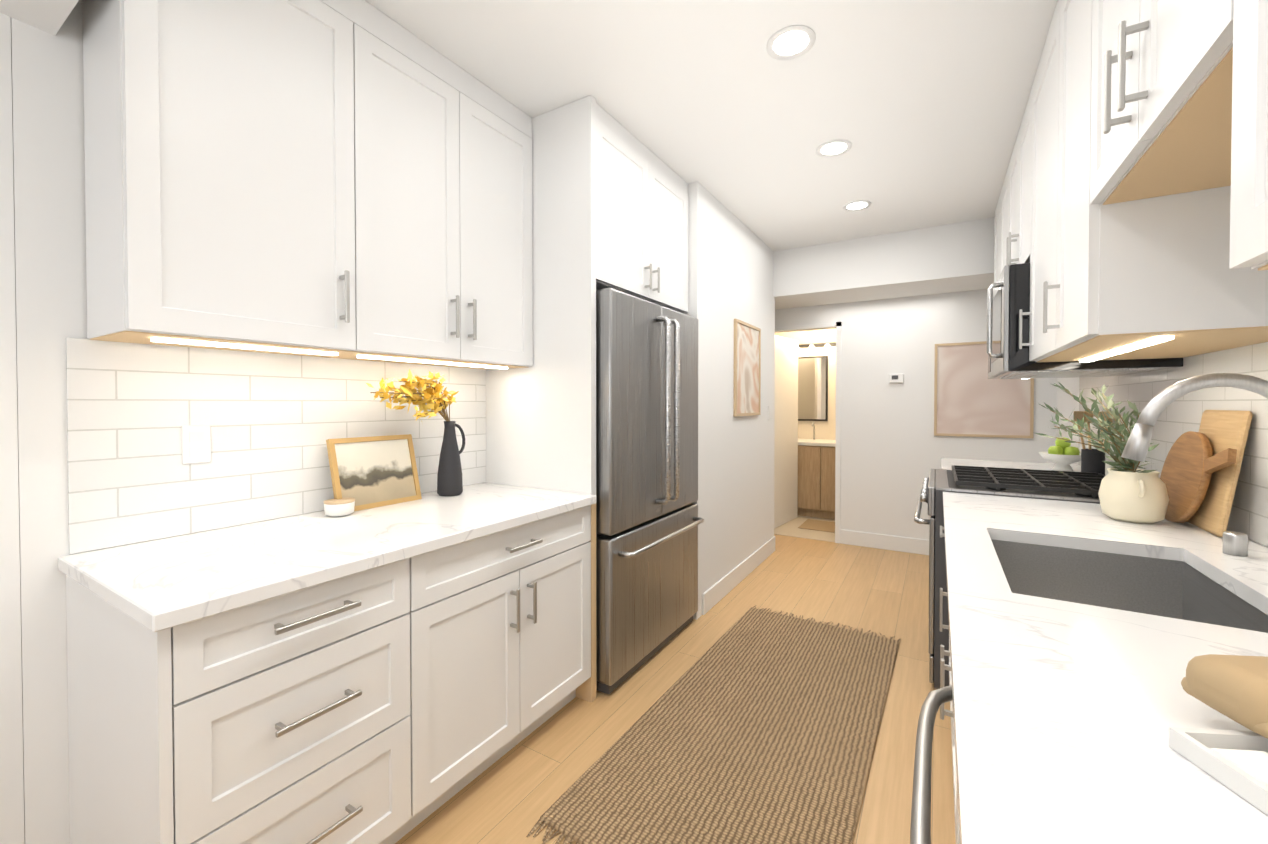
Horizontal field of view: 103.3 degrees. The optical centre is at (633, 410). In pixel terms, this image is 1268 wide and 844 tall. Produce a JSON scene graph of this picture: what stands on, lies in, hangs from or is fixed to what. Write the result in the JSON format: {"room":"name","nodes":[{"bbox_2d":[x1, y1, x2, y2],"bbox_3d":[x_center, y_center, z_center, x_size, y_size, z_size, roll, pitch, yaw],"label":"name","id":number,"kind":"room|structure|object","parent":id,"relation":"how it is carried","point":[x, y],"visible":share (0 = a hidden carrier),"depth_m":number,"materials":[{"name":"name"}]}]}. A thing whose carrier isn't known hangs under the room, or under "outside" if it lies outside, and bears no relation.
{"room":"kitchen","nodes":[
{"label":"kitchen","id":0,"kind":"room"},
{"bbox_2d":[0,13,24,843],"bbox_3d":[-2.521,-0.034,1.745,2.290,2.600,0.159,0,1,31],"label":"wall","id":1,"kind":"structure","parent":0,"point":[11,785],"depth_m":1.21,"materials":[{"name":"white paint"}]},
{"bbox_2d":[11,0,484,843],"bbox_3d":[-0.920,-0.042,2.314,0.140,2.600,2.470,0,1,31],"label":"wall","id":2,"kind":"structure","parent":0,"point":[49,190],"depth_m":1.26,"materials":[{"name":"white paint"}]},
{"bbox_2d":[82,0,361,357],"bbox_3d":[-1.161,-0.759,1.454,0.312,1.138,0.531,0,1,31],"label":"upper cabinet","id":3,"kind":"object","parent":2,"relation":"attached to","point":[344,178],"depth_m":1.32,"materials":[{"name":"white wood"}]},
{"bbox_2d":[66,337,485,554],"bbox_3d":[-1.095,0.084,1.885,0.006,0.558,1.392,0,1,31],"label":"wall tile","id":4,"kind":"structure","parent":2,"relation":"attached to","point":[275,421],"depth_m":1.56,"materials":[{"name":"white tile"}]},
{"bbox_2d":[181,425,210,463],"bbox_3d":[-1.315,0.102,1.508,0.006,0.115,0.070,0,1,31],"label":"electrical outlet plate","id":5,"kind":"object","parent":4,"relation":"attached to","point":[196,443],"visible":1,"depth_m":1.50,"materials":[{"name":"white plastic"}]},
{"bbox_2d":[334,0,537,371],"bbox_3d":[-0.811,-0.767,2.033,0.312,1.138,0.823,0,1,31],"label":"upper cabinet","id":6,"kind":"object","parent":2,"relation":"attached to","point":[450,165],"depth_m":1.89,"materials":[{"name":"white wood"}]},
{"bbox_2d":[395,516,955,843],"bbox_3d":[0.019,1.270,3.149,5.200,0.054,8.800,0,1,31],"label":"floor","id":7,"kind":"structure","parent":0,"point":[515,793],"depth_m":2.12,"materials":[{"name":"brown wood"}]},
{"bbox_2d":[66,558,421,843],"bbox_3d":[-1.045,0.839,1.358,0.647,0.865,0.537,0,1,31],"label":"base cabinet","id":8,"kind":"object","parent":7,"relation":"on","point":[391,674],"depth_m":1.15,"materials":[{"name":"white wood"}]},
{"bbox_2d":[58,482,595,633],"bbox_3d":[-0.813,0.384,1.706,0.677,0.035,1.412,0,1,31],"label":"countertop","id":9,"kind":"structure","parent":8,"relation":"on","point":[159,586],"depth_m":1.32,"materials":[{"name":"white stone"}]},
{"bbox_2d":[323,498,354,516],"bbox_3d":[-1.029,0.339,1.753,0.097,0.051,0.097,0,1,31],"label":"bowl","id":10,"kind":"object","parent":9,"relation":"on","point":[339,507],"visible":1,"depth_m":1.72,"materials":[{"name":"white ceramic"}]},
{"bbox_2d":[326,434,421,510],"bbox_3d":[-0.986,0.234,1.925,0.083,0.266,0.330,0,1,31],"label":"print","id":11,"kind":"object","parent":9,"relation":"on","point":[372,472],"visible":0.81,"depth_m":1.91,"materials":[{"name":"beige paper"}]},
{"bbox_2d":[366,369,464,495],"bbox_3d":[-0.839,0.101,2.013,0.177,0.521,0.435,0,1,31],"label":"pitcher vase","id":12,"kind":"object","parent":9,"relation":"on","point":[449,479],"visible":1,"depth_m":2.06,"materials":[{"name":"grey ceramic"}]},
{"bbox_2d":[418,506,590,820],"bbox_3d":[-0.683,0.831,1.955,0.647,0.865,0.861,0,1,31],"label":"base cabinet","id":13,"kind":"object","parent":7,"relation":"on","point":[504,619],"depth_m":1.70,"materials":[{"name":"white wood"}]},
{"bbox_2d":[596,288,703,693],"bbox_3d":[-0.126,0.351,2.719,0.774,1.778,0.927,0,1,31],"label":"fridge","id":14,"kind":"object","parent":7,"relation":"on","point":[648,520],"visible":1,"depth_m":2.39,"materials":[{"name":"grey metal"}]},
{"bbox_2d":[526,605,900,843],"bbox_3d":[0.569,1.254,2.122,0.884,0.012,2.079,0,1,31],"label":"jute rug","id":15,"kind":"object","parent":7,"relation":"on","point":[752,725],"visible":1,"depth_m":1.85,"materials":[{"name":"beige wicker"}]},
{"bbox_2d":[798,519,834,532],"bbox_3d":[1.978,1.209,5.264,0.400,0.008,0.450,0,1,31],"label":"bath mat","id":16,"kind":"object","parent":7,"relation":"on","point":[819,525],"visible":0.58,"depth_m":5.26,"materials":[{"name":"beige fabric"}]},
{"bbox_2d":[797,422,835,519],"bbox_3d":[2.035,0.674,5.862,1.150,1.070,0.545,0,1,31],"label":"bathroom vanity","id":17,"kind":"object","parent":7,"relation":"on","point":[816,478],"visible":0.38,"depth_m":5.58,"materials":[{"name":"brown wood"}]},
{"bbox_2d":[946,644,949,716],"bbox_3d":[1.131,0.960,1.093,0.717,0.630,0.958,0,1,31],"label":"base cabinet","id":18,"kind":"object","parent":7,"relation":"on","point":[947,652],"depth_m":1.25,"materials":[{"name":"white wood"}]},
{"bbox_2d":[952,740,957,843],"bbox_3d":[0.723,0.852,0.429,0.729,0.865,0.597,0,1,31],"label":"base cabinet","id":19,"kind":"object","parent":7,"relation":"on","point":[956,833],"depth_m":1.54,"materials":[{"name":"white wood"}]},
{"bbox_2d":[942,492,1267,843],"bbox_3d":[0.607,0.404,0.247,0.745,0.035,4.166,0,1,31],"label":"countertop","id":20,"kind":"structure","parent":19,"relation":"on","point":[1062,712],"depth_m":0.69,"materials":[{"name":"white stone"}]},
{"bbox_2d":[1035,383,1168,523],"bbox_3d":[1.606,0.132,1.755,0.351,0.466,0.674,0,1,31],"label":"potted plant","id":21,"kind":"object","parent":20,"relation":"on","point":[1129,491],"visible":0.94,"depth_m":1.65,"materials":[{"name":"beige ceramic"}]},
{"bbox_2d":[1121,373,1267,461],"bbox_3d":[1.259,0.146,1.054,0.317,0.457,0.194,0,1,31],"label":"faucet","id":22,"kind":"object","parent":20,"relation":"on","point":[1136,448],"visible":1,"depth_m":1.14,"materials":[{"name":"silver metal"}]},
{"bbox_2d":[1160,410,1252,536],"bbox_3d":[1.773,0.183,1.569,0.113,0.368,0.420,0,1,31],"label":"cutting boards","id":23,"kind":"object","parent":20,"relation":"on","point":[1200,472],"visible":0.9,"depth_m":1.53,"materials":[{"name":"brown wood"}]},
{"bbox_2d":[1169,727,1267,814],"bbox_3d":[0.693,0.373,0.360,0.210,0.022,0.400,0,1,5],"label":"serving tray","id":24,"kind":"object","parent":20,"relation":"on","point":[1236,762],"visible":1,"depth_m":0.53,"materials":[{"name":"white"}]},
{"bbox_2d":[1181,654,1267,738],"bbox_3d":[0.878,0.325,0.558,0.420,0.062,0.104,0,1,5],"label":"roll","id":25,"kind":"object","parent":24,"relation":"on","point":[1234,688],"visible":1,"depth_m":0.57,"materials":[{"name":"beige fabric"}]},
{"bbox_2d":[1222,531,1247,556],"bbox_3d":[1.552,0.344,1.295,0.042,0.056,0.041,0,1,31],"label":"sink air gap","id":26,"kind":"object","parent":20,"relation":"on","point":[1235,543],"visible":1,"depth_m":1.28,"materials":[{"name":"silver metal"}]},
{"bbox_2d":[914,465,1105,688],"bbox_3d":[1.836,0.778,2.392,0.859,0.933,0.760,0,1,31],"label":"range","id":27,"kind":"object","parent":7,"relation":"on","point":[1083,487],"visible":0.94,"depth_m":2.24,"materials":[{"name":"grey metal"}]},
{"bbox_2d":[941,458,1080,471],"bbox_3d":[2.293,0.798,3.049,0.756,0.900,0.833,0,1,31],"label":"countertop","id":28,"kind":"structure","parent":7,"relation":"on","point":[947,463],"depth_m":3.21,"materials":[{"name":"white stone"}]},
{"bbox_2d":[1039,437,1080,470],"bbox_3d":[2.496,0.253,2.921,0.220,0.192,0.220,0,1,31],"label":"apple bowl","id":29,"kind":"object","parent":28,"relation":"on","point":[1062,454],"visible":0.88,"depth_m":2.89,"materials":[{"name":"white ceramic"}]},
{"bbox_2d":[1073,411,1112,474],"bbox_3d":[2.395,0.178,2.615,0.168,0.349,0.135,0,1,31],"label":"utensil crock","id":30,"kind":"object","parent":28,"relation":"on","point":[1092,460],"visible":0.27,"depth_m":2.59,"materials":[{"name":"grey ceramic"}]},
{"bbox_2d":[365,0,1057,251],"bbox_3d":[-0.507,-1.356,2.244,5.200,0.030,6.770,0,1,31],"label":"ceiling","id":31,"kind":"structure","parent":0,"point":[920,105],"depth_m":2.07,"materials":[{"name":"white paint"}]},
{"bbox_2d":[0,0,78,34],"bbox_3d":[-1.668,-1.127,0.542,4.980,0.379,1.450,0,1,31],"label":"beam","id":32,"kind":"structure","parent":31,"relation":"attached to","point":[50,16],"depth_m":1.19,"materials":[{"name":"white paint"}]},
{"bbox_2d":[767,25,815,59],"bbox_3d":[0.569,-1.332,1.821,0.170,0.006,0.170,0,1,31],"label":"recessed light","id":33,"kind":"object","parent":31,"relation":"in","point":[791,42],"visible":1,"depth_m":1.82,"materials":[{"name":"white plastic"}]},
{"bbox_2d":[816,140,851,156],"bbox_3d":[1.025,-1.342,2.574,0.170,0.006,0.170,0,1,31],"label":"recessed light","id":34,"kind":"object","parent":31,"relation":"in","point":[833,148],"visible":1,"depth_m":2.57,"materials":[{"name":"white plastic"}]},
{"bbox_2d":[843,200,870,210],"bbox_3d":[1.476,-1.353,3.318,0.170,0.006,0.170,0,1,31],"label":"recessed light","id":35,"kind":"object","parent":31,"relation":"in","point":[857,205],"visible":1,"depth_m":3.31,"materials":[{"name":"white plastic"}]},
{"bbox_2d":[773,217,994,309],"bbox_3d":[0.934,-1.181,4.840,4.980,0.389,0.599,0,1,31],"label":"beam","id":36,"kind":"structure","parent":31,"relation":"attached to","point":[951,258],"depth_m":3.92,"materials":[{"name":"white paint"}]},
{"bbox_2d":[684,181,774,619],"bbox_3d":[0.444,-0.064,3.896,0.835,2.600,1.649,0,1,31],"label":"wall","id":37,"kind":"structure","parent":0,"point":[730,267],"depth_m":3.40,"materials":[{"name":"white paint"}]},
{"bbox_2d":[538,96,687,323],"bbox_3d":[-0.193,-0.962,2.741,0.632,0.768,0.956,0,1,31],"label":"upper cabinet","id":38,"kind":"object","parent":37,"relation":"attached to","point":[612,213],"depth_m":2.27,"materials":[{"name":"white wood"}]},
{"bbox_2d":[702,536,774,614],"bbox_3d":[0.828,1.174,3.727,0.013,0.130,1.570,0,1,31],"label":"baseboard","id":39,"kind":"structure","parent":37,"relation":"attached to","point":[717,592],"depth_m":3.53,"materials":[{"name":"white wood"}]},
{"bbox_2d":[733,319,760,415],"bbox_3d":[0.849,-0.302,3.735,0.020,0.680,0.560,0,1,31],"label":"framed picture","id":40,"kind":"object","parent":37,"relation":"attached to","point":[747,369],"visible":1,"depth_m":3.71,"materials":[{"name":"beige"}]},
{"bbox_2d":[775,329,835,439],"bbox_3d":[2.128,-0.020,6.180,2.150,2.450,0.100,0,1,31],"label":"wall","id":41,"kind":"structure","parent":0,"point":[825,429],"depth_m":6.02,"materials":[{"name":"beige paint"}]},
{"bbox_2d":[798,356,827,420],"bbox_3d":[2.098,-0.264,6.118,0.500,0.780,0.029,0,1,31],"label":"bathroom mirror","id":42,"kind":"object","parent":41,"relation":"attached to","point":[812,388],"visible":0.35,"depth_m":6.05,"materials":[{"name":"black mirror"}]},
{"bbox_2d":[798,342,835,354],"bbox_3d":[2.217,-0.738,5.980,0.700,0.130,0.129,0,1,31],"label":"sconce","id":43,"kind":"object","parent":41,"relation":"attached to","point":[826,346],"visible":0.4,"depth_m":5.98,"materials":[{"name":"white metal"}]},
{"bbox_2d":[775,289,1056,539],"bbox_3d":[1.121,-0.081,5.163,4.980,2.600,0.120,0,1,31],"label":"wall","id":44,"kind":"structure","parent":0,"point":[894,450],"depth_m":4.38,"materials":[{"name":"white paint"}]},
{"bbox_2d":[774,335,797,527],"bbox_3d":[1.605,0.216,5.365,0.122,1.980,0.719,0,1,31],"label":"bathroom door","id":45,"kind":"structure","parent":44,"relation":"in","point":[786,440],"depth_m":5.36,"materials":[{"name":"white wood"}]},
{"bbox_2d":[775,322,840,542],"bbox_3d":[1.584,0.204,4.809,0.743,2.040,0.012,0,1,31],"label":"door frame","id":46,"kind":"structure","parent":44,"relation":"attached to","point":[837,325],"depth_m":4.63,"materials":[{"name":"white wood"}]},
{"bbox_2d":[840,529,928,554],"bbox_3d":[2.559,1.167,4.232,1.536,0.130,0.013,0,1,31],"label":"baseboard","id":47,"kind":"structure","parent":44,"relation":"attached to","point":[891,542],"depth_m":4.43,"materials":[{"name":"white wood"}]},
{"bbox_2d":[889,373,903,382],"bbox_3d":[2.286,-0.280,4.371,0.110,0.080,0.024,0,1,31],"label":"thermostat","id":48,"kind":"object","parent":44,"relation":"attached to","point":[896,378],"visible":1,"depth_m":4.36,"materials":[{"name":"white plastic"}]},
{"bbox_2d":[934,341,1033,437],"bbox_3d":[2.813,-0.171,4.056,0.660,0.770,0.020,0,1,31],"label":"picture","id":49,"kind":"object","parent":44,"relation":"attached to","point":[971,399],"visible":0.83,"depth_m":4.08,"materials":[{"name":"beige"}]},
{"bbox_2d":[994,540,1181,615],"bbox_3d":[1.297,0.510,1.471,0.436,0.210,0.012,0,1,31],"label":"sink","id":50,"kind":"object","parent":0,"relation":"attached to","point":[1134,582],"depth_m":1.44,"materials":[{"name":"grey metal"}]},
{"bbox_2d":[1056,377,1265,546],"bbox_3d":[1.580,-0.024,0.999,0.120,2.600,6.770,0,1,31],"label":"wall","id":51,"kind":"structure","parent":0,"point":[1067,404],"depth_m":3.48,"materials":[{"name":"white paint"}]},
{"bbox_2d":[994,176,1029,378],"bbox_3d":[2.422,-0.780,2.942,0.447,1.138,0.816,0,1,31],"label":"upper cabinet","id":52,"kind":"object","parent":51,"relation":"attached to","point":[1000,211],"depth_m":3.02,"materials":[{"name":"white wood"}]},
{"bbox_2d":[1006,108,1025,265],"bbox_3d":[2.012,-0.990,2.261,0.447,0.698,0.766,0,1,31],"label":"upper cabinet","id":53,"kind":"object","parent":51,"relation":"attached to","point":[1016,171],"depth_m":2.38,"materials":[{"name":"white wood"}]},
{"bbox_2d":[987,263,1182,378],"bbox_3d":[1.952,-0.386,2.306,0.587,0.447,0.756,0,1,31],"label":"microwave","id":54,"kind":"object","parent":53,"relation":"attached to","point":[1008,297],"visible":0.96,"depth_m":2.09,"materials":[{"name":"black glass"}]},
{"bbox_2d":[1026,14,1231,361],"bbox_3d":[1.672,-0.763,1.702,0.447,1.138,0.546,0,1,31],"label":"upper cabinet","id":55,"kind":"object","parent":51,"relation":"attached to","point":[1038,104],"depth_m":1.88,"materials":[{"name":"white wood"}]},
{"bbox_2d":[1082,0,1209,211],"bbox_3d":[1.141,-0.911,0.824,0.447,0.818,0.706,0,1,31],"label":"upper cabinet","id":56,"kind":"object","parent":51,"relation":"attached to","point":[1146,63],"depth_m":0.98,"materials":[{"name":"white wood"}]},
{"bbox_2d":[1050,0,1267,355],"bbox_3d":[1.427,-0.757,1.299,0.447,1.138,0.398,0,1,31],"label":"upper cabinet","id":57,"kind":"object","parent":51,"relation":"attached to","point":[1131,217],"depth_m":1.23,"materials":[{"name":"white wood"}]},
{"bbox_2d":[1078,342,1267,546],"bbox_3d":[1.300,-0.085,0.659,0.006,0.929,5.900,0,1,31],"label":"wall tile","id":58,"kind":"structure","parent":51,"relation":"attached to","point":[1177,418],"depth_m":1.63,"materials":[{"name":"white tile"}]},
{"bbox_2d":[1206,0,1267,287],"bbox_3d":[0.760,-0.742,0.197,0.447,1.138,0.763,0,1,31],"label":"upper cabinet","id":59,"kind":"object","parent":51,"relation":"attached to","point":[1237,158],"depth_m":0.63,"materials":[{"name":"white wood"}]},
{"bbox_2d":[1182,564,1267,631],"bbox_3d":[1.321,0.515,1.078,0.012,0.210,0.659,0,1,31],"label":"sink","id":60,"kind":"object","parent":0,"relation":"attached to","point":[1202,599],"depth_m":1.21,"materials":[{"name":"grey metal"}]}
]}

